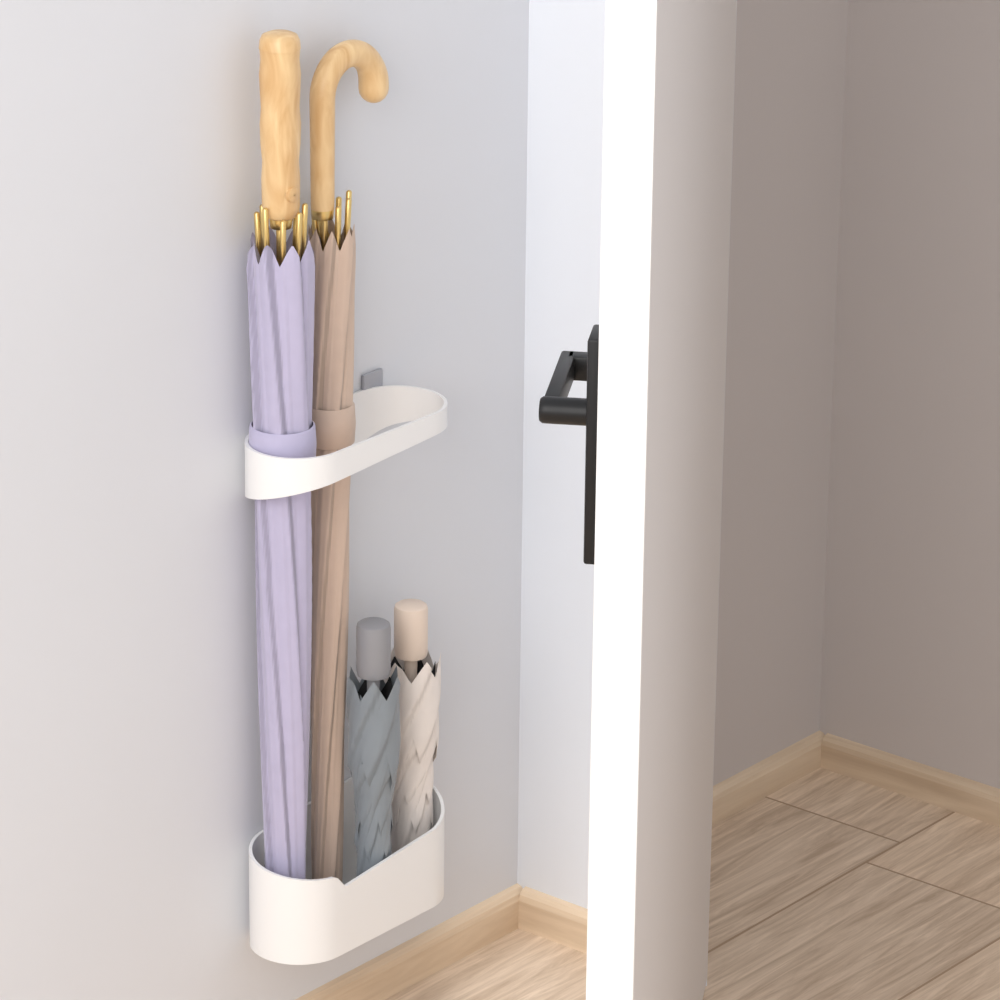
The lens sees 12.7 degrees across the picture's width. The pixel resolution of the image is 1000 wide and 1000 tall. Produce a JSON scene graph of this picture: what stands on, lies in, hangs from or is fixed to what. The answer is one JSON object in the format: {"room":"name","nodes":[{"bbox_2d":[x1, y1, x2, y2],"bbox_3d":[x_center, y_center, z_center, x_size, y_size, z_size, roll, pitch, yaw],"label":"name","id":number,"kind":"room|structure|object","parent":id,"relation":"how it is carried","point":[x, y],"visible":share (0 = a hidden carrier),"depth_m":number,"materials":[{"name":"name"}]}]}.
{"room":"home entryway","nodes":[
{"label":"home entryway","id":0,"kind":"room"},
{"bbox_2d":[0,0,847,999],"bbox_3d":[-1.441,-0.093,3.026,0.102,2.500,5.880,17,26,36],"label":"wall","id":1,"kind":"structure","parent":0,"point":[131,807],"depth_m":4.56,"materials":[{"name":"grey paint"}]},
{"bbox_2d":[245,368,446,964],"bbox_3d":[-0.157,0.173,4.638,0.105,0.572,0.256,17,26,36],"label":"holder","id":2,"kind":"object","parent":1,"relation":"attached to","point":[293,921],"visible":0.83,"depth_m":4.64,"materials":[{"name":"white plastic"}]},
{"bbox_2d":[246,29,316,878],"bbox_3d":[-0.217,0.003,4.509,0.068,0.972,0.068,-12,24,-30],"label":"umbrella","id":3,"kind":"object","parent":2,"relation":"in","point":[280,273],"visible":0.9,"depth_m":4.46,"materials":[{"name":"purple fabric"}]},
{"bbox_2d":[308,39,388,881],"bbox_3d":[-0.155,-0.014,4.600,0.052,0.939,0.107,17,26,36],"label":"umbrella","id":4,"kind":"object","parent":2,"relation":"in","point":[333,406],"visible":0.8,"depth_m":4.53,"materials":[{"name":"beige fabric"}]},
{"bbox_2d":[346,617,400,876],"bbox_3d":[-0.131,0.281,4.669,0.056,0.334,0.057,17,26,36],"label":"umbrella","id":5,"kind":"object","parent":2,"relation":"in","point":[372,705],"visible":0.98,"depth_m":4.64,"materials":[{"name":"grey fabric"}]},
{"bbox_2d":[383,599,440,853],"bbox_3d":[-0.095,0.258,4.746,0.064,0.322,0.065,17,26,36],"label":"umbrella","id":6,"kind":"object","parent":2,"relation":"in","point":[420,680],"visible":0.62,"depth_m":4.71,"materials":[{"name":"beige fabric"}]},
{"bbox_2d":[295,730,824,999],"bbox_3d":[-1.442,1.079,3.395,0.014,0.048,5.780,17,26,36],"label":"baseboard","id":7,"kind":"structure","parent":1,"relation":"attached to","point":[410,962],"depth_m":5.00,"materials":[{"name":"brown wood"}]},
{"bbox_2d":[517,0,736,985],"bbox_3d":[1.659,-0.200,3.398,4.200,2.500,0.014,17,26,36],"label":"wall","id":8,"kind":"structure","parent":0,"point":[567,37],"depth_m":4.85,"materials":[{"name":"white paint"}]},
{"bbox_2d":[518,886,587,953],"bbox_3d":[0.120,0.487,4.987,0.246,0.048,0.012,17,26,36],"label":"baseboard","id":9,"kind":"structure","parent":8,"relation":"attached to","point":[557,920],"depth_m":5.03,"materials":[{"name":"brown wood"}]},
{"bbox_2d":[586,0,736,999],"bbox_3d":[0.161,-0.284,4.192,0.043,2.042,0.822,3,21,7],"label":"door leaf","id":10,"kind":"structure","parent":8,"relation":"in","point":[668,105],"depth_m":4.02,"materials":[{"name":"white paint"}]},
{"bbox_2d":[539,324,598,564],"bbox_3d":[0.070,-0.068,3.966,0.056,0.208,0.150,3,21,7],"label":"door handle","id":11,"kind":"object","parent":10,"relation":"attached to","point":[555,407],"depth_m":3.90,"materials":[{"name":"black metal"}]},
{"bbox_2d":[385,767,999,999],"bbox_3d":[0.167,1.595,2.245,4.300,0.060,5.880,17,26,36],"label":"floor","id":12,"kind":"structure","parent":0,"point":[829,885],"depth_m":5.11,"materials":[{"name":"brown wood"}]},
{"bbox_2d":[819,0,999,788],"bbox_3d":[2.054,-0.368,3.849,4.200,2.500,0.100,17,26,36],"label":"wall","id":13,"kind":"structure","parent":0,"point":[911,654],"depth_m":5.25,"materials":[{"name":"grey paint"}]},
{"bbox_2d":[821,733,999,826],"bbox_3d":[2.011,0.796,4.244,4.186,0.042,0.012,17,26,36],"label":"baseboard","id":14,"kind":"structure","parent":13,"relation":"attached to","point":[922,782],"depth_m":5.40,"materials":[{"name":"brown wood"}]}
]}

